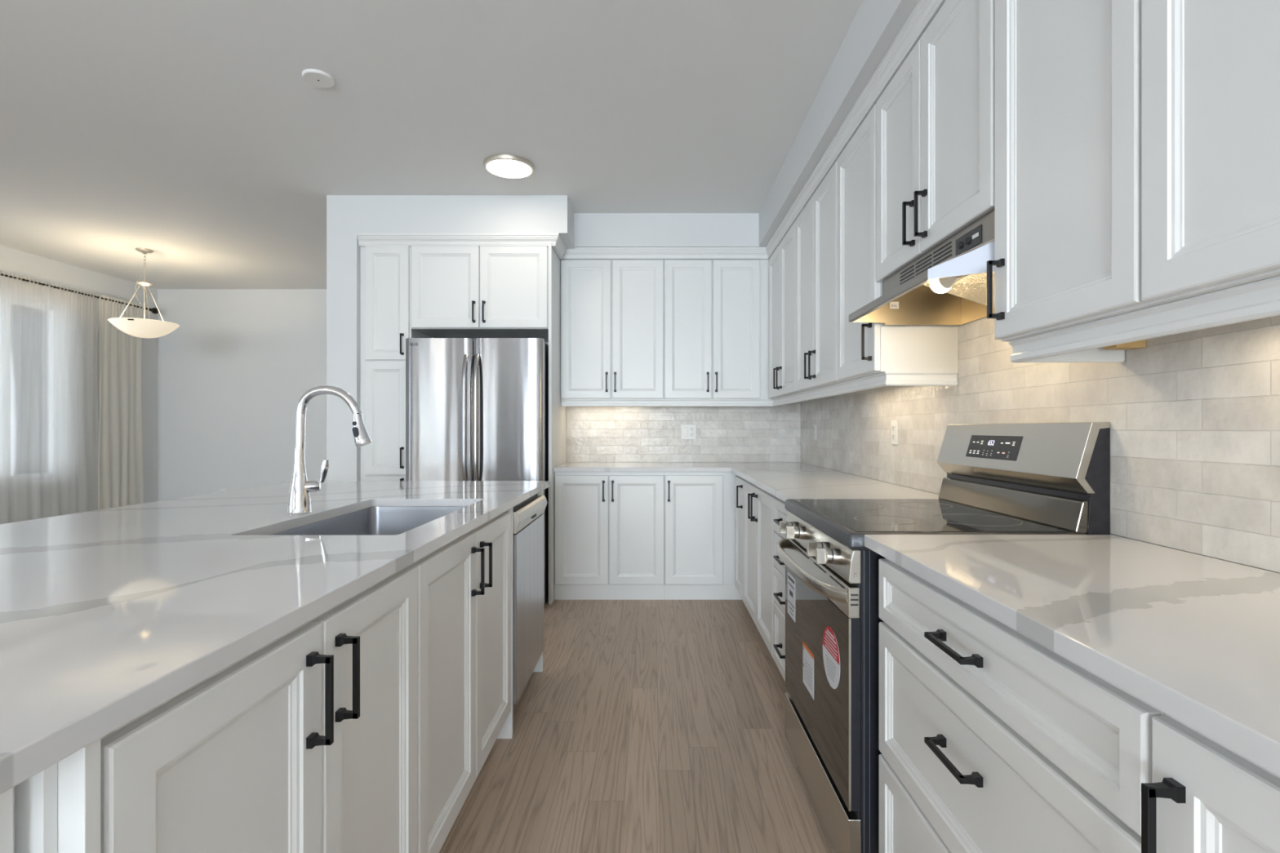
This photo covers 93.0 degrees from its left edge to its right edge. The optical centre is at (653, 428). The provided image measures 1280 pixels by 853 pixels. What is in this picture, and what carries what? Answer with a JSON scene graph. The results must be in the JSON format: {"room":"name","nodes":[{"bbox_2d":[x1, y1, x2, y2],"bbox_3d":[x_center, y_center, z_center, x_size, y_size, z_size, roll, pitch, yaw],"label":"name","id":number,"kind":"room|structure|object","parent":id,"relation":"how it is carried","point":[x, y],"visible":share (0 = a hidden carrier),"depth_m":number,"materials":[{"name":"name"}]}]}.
{"room":"kitchen","nodes":[
{"label":"kitchen","id":0,"kind":"room"},
{"bbox_2d":[0,244,157,503],"bbox_3d":[-5.640,-0.191,-0.147,0.160,2.745,14.206,0,0,0],"label":"wall","id":1,"kind":"structure","parent":0,"point":[12,260],"depth_m":6.44,"materials":[{"name":"white paint"}]},
{"bbox_2d":[0,273,159,313],"bbox_3d":[-5.488,-1.280,4.934,0.144,0.084,3.468,0,0,0],"label":"curtain rod","id":2,"kind":"object","parent":1,"relation":"attached to","point":[154,310],"visible":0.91,"depth_m":5.82,"materials":[{"name":"brown metal"}]},
{"bbox_2d":[0,270,101,524],"bbox_3d":[-5.446,-0.075,4.605,0.038,2.485,2.730,0,0,0],"label":"curtain","id":3,"kind":"object","parent":2,"relation":"hanging from","point":[49,424],"visible":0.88,"depth_m":5.45,"materials":[{"name":"white fabric"}]},
{"bbox_2d":[97,293,143,510],"bbox_3d":[-5.444,-0.075,6.213,0.034,2.485,0.535,0,0,0],"label":"curtain","id":4,"kind":"object","parent":2,"relation":"hanging from","point":[120,451],"visible":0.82,"depth_m":6.19,"materials":[{"name":"fabric"}]},
{"bbox_2d":[157,288,326,501],"bbox_3d":[-3.800,-0.191,6.881,3.520,2.745,0.150,0,0,0],"label":"wall","id":5,"kind":"structure","parent":0,"point":[234,373],"depth_m":6.80,"materials":[{"name":"white paint"}]},
{"bbox_2d":[326,195,359,480],"bbox_3d":[-2.087,-0.191,5.435,0.201,2.745,2.742,0,0,0],"label":"wall","id":6,"kind":"structure","parent":0,"point":[343,249],"depth_m":4.06,"materials":[{"name":"white paint"}]},
{"bbox_2d":[0,0,862,288],"bbox_3d":[-2.197,-1.623,-0.147,7.125,0.120,14.306,0,0,0],"label":"ceiling","id":7,"kind":"structure","parent":0,"point":[192,133],"depth_m":2.98,"materials":[{"name":"white paint"}]},
{"bbox_2d":[106,247,179,337],"bbox_3d":[-4.449,-1.178,5.306,0.486,0.770,0.486,0,0,0],"label":"pendant light","id":8,"kind":"object","parent":7,"relation":"hanging from","point":[144,327],"visible":1,"depth_m":5.22,"materials":[{"name":"white glass"}]},
{"bbox_2d":[302,68,334,87],"bbox_3d":[-1.490,-1.555,2.700,0.128,0.014,0.128,0,0,0],"label":"cover plate","id":9,"kind":"object","parent":7,"relation":"attached to","point":[316,77],"visible":1,"depth_m":2.69,"materials":[{"name":"white plastic"}]},
{"bbox_2d":[483,154,534,178],"bbox_3d":[-0.855,-1.548,3.600,0.296,0.028,0.296,0,0,0],"label":"recessed light","id":10,"kind":"object","parent":7,"relation":"in","point":[504,166],"visible":1,"depth_m":3.56,"materials":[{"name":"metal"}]},
{"bbox_2d":[486,159,531,177],"bbox_3d":[-0.855,-1.540,3.600,0.262,0.012,0.262,0,0,0],"label":"diffuser","id":11,"kind":"object","parent":10,"relation":"attached to","point":[504,168],"depth_m":3.58,"materials":[{"name":"white"}]},
{"bbox_2d":[439,597,835,852],"bbox_3d":[-2.197,1.242,-0.147,7.125,0.120,14.306,0,0,0],"label":"floor","id":12,"kind":"structure","parent":0,"point":[645,726],"depth_m":2.23,"materials":[{"name":"brown wood"}]},
{"bbox_2d":[0,738,100,852],"bbox_3d":[-0.980,0.740,0.447,0.880,0.885,0.294,0,0,0],"label":"island end panel","id":13,"kind":"object","parent":12,"relation":"on","point":[57,809],"visible":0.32,"depth_m":0.57,"materials":[{"name":"white paint"}]},
{"bbox_2d":[100,564,417,852],"bbox_3d":[-0.962,0.740,0.995,0.916,0.885,0.802,0,0,0],"label":"base cabinet","id":14,"kind":"object","parent":12,"relation":"on","point":[307,742],"visible":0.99,"depth_m":0.92,"materials":[{"name":"white paint"}]},
{"bbox_2d":[360,245,432,480],"bbox_3d":[-1.812,-0.036,4.414,0.345,2.436,0.722,0,0,0],"label":"pantry cabinet","id":15,"kind":"object","parent":12,"relation":"on","point":[385,271],"visible":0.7,"depth_m":4.10,"materials":[{"name":"white paint"}]},
{"bbox_2d":[409,511,511,852],"bbox_3d":[-0.962,0.740,1.851,0.916,0.885,0.906,0,0,0],"label":"base cabinet","id":16,"kind":"object","parent":12,"relation":"on","point":[464,586],"visible":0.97,"depth_m":1.73,"materials":[{"name":"white paint"}]},
{"bbox_2d":[0,480,550,794],"bbox_3d":[-1.174,0.282,1.657,1.292,0.030,2.875,0,0,0],"label":"countertop","id":17,"kind":"structure","parent":16,"relation":"on","point":[108,616],"depth_m":1.04,"materials":[{"name":"stone"}]},
{"bbox_2d":[287,385,372,514],"bbox_3d":[-1.020,0.066,1.914,0.260,0.402,0.069,0,0,0],"label":"kitchen faucet","id":18,"kind":"object","parent":17,"relation":"on","point":[299,498],"visible":1,"depth_m":1.90,"materials":[{"name":"silver metal"}]},
{"bbox_2d":[270,506,464,535],"bbox_3d":[-0.852,0.407,1.911,0.472,0.218,0.829,0,0,0],"label":"sink","id":19,"kind":"object","parent":17,"relation":"in","point":[371,521],"visible":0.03,"depth_m":2.30,"materials":[{"name":"silver metal"}]},
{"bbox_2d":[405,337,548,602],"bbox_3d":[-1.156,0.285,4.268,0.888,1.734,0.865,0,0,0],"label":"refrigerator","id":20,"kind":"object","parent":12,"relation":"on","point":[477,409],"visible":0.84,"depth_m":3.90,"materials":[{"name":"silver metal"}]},
{"bbox_2d":[497,506,513,738],"bbox_3d":[-0.979,0.741,2.321,0.882,0.882,0.020,0,0,0],"label":"panel","id":21,"kind":"object","parent":12,"relation":"on","point":[507,731],"visible":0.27,"depth_m":2.31,"materials":[{"name":"white paint"}]},
{"bbox_2d":[513,493,546,705],"bbox_3d":[-0.806,0.748,2.635,0.588,0.868,0.597,0,0,0],"label":"dishwasher","id":22,"kind":"object","parent":12,"relation":"on","point":[528,515],"visible":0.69,"depth_m":2.53,"materials":[{"name":"grey metal"}]},
{"bbox_2d":[513,493,537,508],"bbox_3d":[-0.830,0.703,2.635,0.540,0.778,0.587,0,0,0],"label":"control panel","id":23,"kind":"object","parent":22,"relation":"in","point":[531,499],"depth_m":2.64,"materials":[{"name":"grey plastic"}]},
{"bbox_2d":[533,490,542,671],"bbox_3d":[-0.979,0.740,2.954,0.882,0.885,0.023,0,0,0],"label":"panel","id":24,"kind":"object","parent":12,"relation":"on","point":[539,667],"visible":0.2,"depth_m":2.94,"materials":[{"name":"white paint"}]},
{"bbox_2d":[548,241,566,604],"bbox_3d":[-0.695,-0.036,4.425,0.021,2.436,0.700,0,0,0],"label":"panel","id":25,"kind":"object","parent":12,"relation":"on","point":[557,413],"visible":0.54,"depth_m":4.17,"materials":[{"name":"white paint"}]},
{"bbox_2d":[554,471,664,599],"bbox_3d":[-0.302,0.740,4.453,0.759,0.885,0.644,0,0,0],"label":"base cabinet","id":26,"kind":"object","parent":12,"relation":"on","point":[609,526],"visible":0.98,"depth_m":4.18,"materials":[{"name":"white paint"}]},
{"bbox_2d":[553,462,938,502],"bbox_3d":[0.237,0.282,3.528,1.838,0.030,2.480,0,0,0],"label":"countertop","id":27,"kind":"structure","parent":26,"relation":"on","point":[784,481],"depth_m":3.39,"materials":[{"name":"stone"}]},
{"bbox_2d":[664,471,742,599],"bbox_3d":[0.356,0.740,4.453,0.556,0.885,0.644,0,0,0],"label":"base cabinet","id":28,"kind":"object","parent":12,"relation":"on","point":[700,506],"visible":0.95,"depth_m":4.18,"materials":[{"name":"white paint"}]},
{"bbox_2d":[734,475,746,601],"bbox_3d":[0.841,0.740,3.963,0.644,0.885,0.442,0,0,0],"label":"base cabinet","id":29,"kind":"object","parent":12,"relation":"on","point":[739,482],"visible":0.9,"depth_m":3.98,"materials":[{"name":"white paint"}]},
{"bbox_2d":[743,480,777,657],"bbox_3d":[0.841,0.740,3.285,0.644,0.885,0.912,0,0,0],"label":"base cabinet","id":30,"kind":"object","parent":12,"relation":"on","point":[758,530],"visible":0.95,"depth_m":3.22,"materials":[{"name":"white paint"}]},
{"bbox_2d":[773,497,788,680],"bbox_3d":[0.841,0.740,2.557,0.644,0.885,0.543,0,0,0],"label":"base cabinet","id":31,"kind":"object","parent":12,"relation":"on","point":[780,513],"visible":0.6,"depth_m":2.69,"materials":[{"name":"white paint"}]},
{"bbox_2d":[776,422,1110,852],"bbox_3d":[0.790,0.583,1.907,0.728,1.199,0.755,0,0,0],"label":"range","id":32,"kind":"object","parent":12,"relation":"on","point":[1013,478],"visible":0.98,"depth_m":1.68,"materials":[{"name":"silver metal"}]},
{"bbox_2d":[785,498,1086,549],"bbox_3d":[0.796,0.284,1.907,0.607,0.043,0.755,0,0,0],"label":"cooktop","id":33,"kind":"object","parent":32,"relation":"in","point":[844,522],"depth_m":1.77,"materials":[{"name":"black glass"}]},
{"bbox_2d":[879,558,1164,852],"bbox_3d":[0.841,0.740,1.095,0.644,0.885,0.821,0,0,0],"label":"base cabinet","id":34,"kind":"object","parent":12,"relation":"on","point":[992,740],"visible":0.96,"depth_m":1.01,"materials":[{"name":"white paint"}]},
{"bbox_2d":[864,534,1279,777],"bbox_3d":[0.843,0.282,0.513,0.625,0.030,2.027,0,0,0],"label":"countertop","id":35,"kind":"structure","parent":34,"relation":"on","point":[1195,638],"depth_m":0.90,"materials":[{"name":"stone"}]},
{"bbox_2d":[1141,714,1279,852],"bbox_3d":[0.841,0.740,0.442,0.644,0.885,0.483,0,0,0],"label":"base cabinet","id":36,"kind":"object","parent":12,"relation":"on","point":[1202,796],"visible":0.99,"depth_m":0.62,"materials":[{"name":"white paint"}]},
{"bbox_2d":[356,0,919,248],"bbox_3d":[-0.411,-1.437,1.788,3.152,0.253,5.977,0,0,0],"label":"soffit","id":37,"kind":"structure","parent":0,"point":[876,24],"depth_m":4.06,"materials":[{"name":"white paint"}]},
{"bbox_2d":[560,0,946,259],"bbox_3d":[0.090,-1.282,1.929,1.536,0.078,5.058,0,0,0],"label":"crown molding","id":38,"kind":"structure","parent":37,"relation":"attached to","point":[924,11],"depth_m":2.91,"materials":[{"name":"white paint"}]},
{"bbox_2d":[546,342,800,475],"bbox_3d":[-0.511,-0.191,4.837,3.353,2.745,0.120,0,0,0],"label":"wall","id":39,"kind":"structure","parent":0,"point":[546,343],"depth_m":4.78,"materials":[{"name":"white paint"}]},
{"bbox_2d":[411,245,548,342],"bbox_3d":[-1.173,-0.965,4.414,0.933,0.578,0.722,0,0,0],"label":"upper cabinet","id":40,"kind":"object","parent":39,"relation":"attached to","point":[458,291],"visible":1,"depth_m":4.10,"materials":[{"name":"white paint"}]},
{"bbox_2d":[356,232,565,258],"bbox_3d":[-1.309,-1.270,4.230,1.350,0.078,0.340,0,0,0],"label":"crown molding","id":41,"kind":"structure","parent":40,"relation":"attached to","point":[410,239],"depth_m":4.07,"materials":[{"name":"white paint"}]},
{"bbox_2d":[560,259,663,399],"bbox_3d":[-0.302,-0.737,4.587,0.760,1.042,0.362,0,0,0],"label":"upper cabinet","id":42,"kind":"object","parent":39,"relation":"attached to","point":[612,310],"visible":0.98,"depth_m":4.45,"materials":[{"name":"white paint"}]},
{"bbox_2d":[566,401,800,462],"bbox_3d":[0.241,0.024,4.772,1.848,0.484,0.009,0,0,0],"label":"tiled wall","id":43,"kind":"structure","parent":39,"relation":"attached to","point":[593,433],"depth_m":4.77,"materials":[{"name":"tile"}]},
{"bbox_2d":[680,424,696,439],"bbox_3d":[0.278,0.026,4.764,0.118,0.116,0.008,0,0,0],"label":"outlet","id":44,"kind":"object","parent":43,"relation":"attached to","point":[687,431],"visible":1,"depth_m":4.76,"materials":[{"name":"white plastic"}]},
{"bbox_2d":[683,427,688,435],"bbox_3d":[0.255,0.026,4.761,0.034,0.068,0.003,0,0,0],"label":"switch","id":45,"kind":"object","parent":44,"relation":"attached to","point":[685,429],"depth_m":4.76,"materials":[{"name":"white plastic"}]},
{"bbox_2d":[689,427,693,435],"bbox_3d":[0.301,0.026,4.762,0.034,0.068,0.002,0,0,0],"label":"receptacle","id":46,"kind":"object","parent":44,"relation":"attached to","point":[691,429],"depth_m":4.76,"materials":[{"name":"grey plastic"}]},
{"bbox_2d":[663,259,770,399],"bbox_3d":[0.470,-0.737,4.587,0.782,1.042,0.362,0,0,0],"label":"upper cabinet","id":47,"kind":"object","parent":39,"relation":"attached to","point":[716,311],"visible":0.99,"depth_m":4.45,"materials":[{"name":"white paint"}]},
{"bbox_2d":[803,462,1278,573],"bbox_3d":[1.240,-0.191,-1.161,0.150,2.745,12.177,0,0,0],"label":"wall","id":48,"kind":"structure","parent":0,"point":[803,463],"depth_m":1.37,"materials":[{"name":"beige tile"}]},
{"bbox_2d":[768,222,800,399],"bbox_3d":[0.981,-0.737,4.032,0.350,1.042,0.860,0,0,0],"label":"upper cabinet","id":49,"kind":"object","parent":48,"relation":"attached to","point":[781,264],"visible":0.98,"depth_m":3.98,"materials":[{"name":"white paint"}]},
{"bbox_2d":[795,160,844,391],"bbox_3d":[0.981,-0.737,3.196,0.350,1.042,0.809,0,0,0],"label":"upper cabinet","id":50,"kind":"object","parent":48,"relation":"attached to","point":[815,226],"visible":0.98,"depth_m":3.14,"materials":[{"name":"white paint"}]},
{"bbox_2d":[836,103,958,381],"bbox_3d":[0.981,-0.737,2.546,0.350,1.042,0.490,0,0,0],"label":"upper cabinet","id":51,"kind":"object","parent":48,"relation":"attached to","point":[864,349],"visible":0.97,"depth_m":2.43,"materials":[{"name":"white paint"}]},
{"bbox_2d":[560,371,958,406],"bbox_3d":[0.668,-0.189,3.703,1.297,0.052,2.853,0,0,-36],"label":"rail","id":52,"kind":"object","parent":51,"relation":"attached to","point":[886,378],"visible":1,"depth_m":3.50,"materials":[{"name":"white paint"}]},
{"bbox_2d":[875,0,994,282],"bbox_3d":[0.981,-0.906,1.903,0.350,0.704,0.794,0,0,0],"label":"upper cabinet","id":53,"kind":"object","parent":48,"relation":"attached to","point":[935,118],"visible":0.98,"depth_m":1.82,"materials":[{"name":"white paint"}]},
{"bbox_2d":[848,208,994,324],"bbox_3d":[0.939,-0.470,1.890,0.422,0.168,0.744,0,0,0],"label":"range hood","id":54,"kind":"object","parent":53,"relation":"attached to","point":[947,284],"visible":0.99,"depth_m":1.93,"materials":[{"name":"silver metal"}]},
{"bbox_2d":[957,241,962,248],"bbox_3d":[0.853,-0.510,1.688,0.006,0.020,0.020,0,0,0],"label":"switch","id":55,"kind":"object","parent":54,"relation":"attached to","point":[959,243],"depth_m":1.68,"materials":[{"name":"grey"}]},
{"bbox_2d":[955,274,969,278],"bbox_3d":[0.865,-0.444,1.689,0.042,0.047,0.043,0,0,-21],"label":"light","id":56,"kind":"object","parent":54,"relation":"attached to","point":[962,276],"depth_m":1.69,"materials":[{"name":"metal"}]},
{"bbox_2d":[964,237,969,244],"bbox_3d":[0.853,-0.510,1.650,0.006,0.020,0.020,0,0,0],"label":"switch","id":57,"kind":"object","parent":54,"relation":"attached to","point":[966,240],"depth_m":1.65,"materials":[{"name":"grey plastic"}]},
{"bbox_2d":[800,315,1279,573],"bbox_3d":[1.161,-0.176,1.784,0.009,0.884,5.968,0,0,0],"label":"tiled wall","id":58,"kind":"structure","parent":48,"relation":"attached to","point":[1193,416],"depth_m":1.42,"materials":[{"name":"tile"}]},
{"bbox_2d":[813,424,816,440],"bbox_3d":[1.152,0.027,4.330,0.008,0.116,0.072,0,0,0],"label":"outlet","id":59,"kind":"object","parent":58,"relation":"attached to","point":[814,425],"visible":1,"depth_m":4.32,"materials":[{"name":"white plastic"}]},
{"bbox_2d":[890,420,897,444],"bbox_3d":[1.152,0.019,2.905,0.008,0.116,0.072,0,0,0],"label":"outlet","id":60,"kind":"object","parent":58,"relation":"attached to","point":[894,424],"visible":1,"depth_m":2.89,"materials":[{"name":"white plastic"}]},
{"bbox_2d":[892,425,894,439],"bbox_3d":[1.150,0.019,2.905,0.002,0.068,0.034,0,0,0],"label":"receptacle","id":61,"kind":"object","parent":60,"relation":"attached to","point":[893,426],"depth_m":2.90,"materials":[{"name":"grey plastic"}]},
{"bbox_2d":[986,0,1159,341],"bbox_3d":[0.981,-0.737,1.280,0.350,1.042,0.451,0,0,0],"label":"upper cabinet","id":62,"kind":"object","parent":48,"relation":"attached to","point":[1068,73],"visible":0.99,"depth_m":1.26,"materials":[{"name":"white paint"}]},
{"bbox_2d":[1103,339,1146,349],"bbox_3d":[1.120,-0.203,1.442,0.070,0.026,0.040,0,0,0],"label":"wood block","id":63,"kind":"object","parent":62,"relation":"attached to","point":[1140,344],"visible":0.49,"depth_m":1.42,"materials":[{"name":"brown wood"}]},
{"bbox_2d":[1141,0,1279,304],"bbox_3d":[0.999,-0.737,0.626,0.314,1.042,0.853,0,0,0],"label":"upper cabinet","id":64,"kind":"object","parent":48,"relation":"attached to","point":[1211,68],"visible":1,"depth_m":0.93,"materials":[{"name":"white paint"}]},
{"bbox_2d":[1008,275,1279,362],"bbox_3d":[1.018,-0.189,0.464,0.271,0.052,2.087,0,0,0],"label":"rail","id":65,"kind":"object","parent":64,"relation":"attached to","point":[1085,342],"visible":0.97,"depth_m":1.08,"materials":[{"name":"white paint"}]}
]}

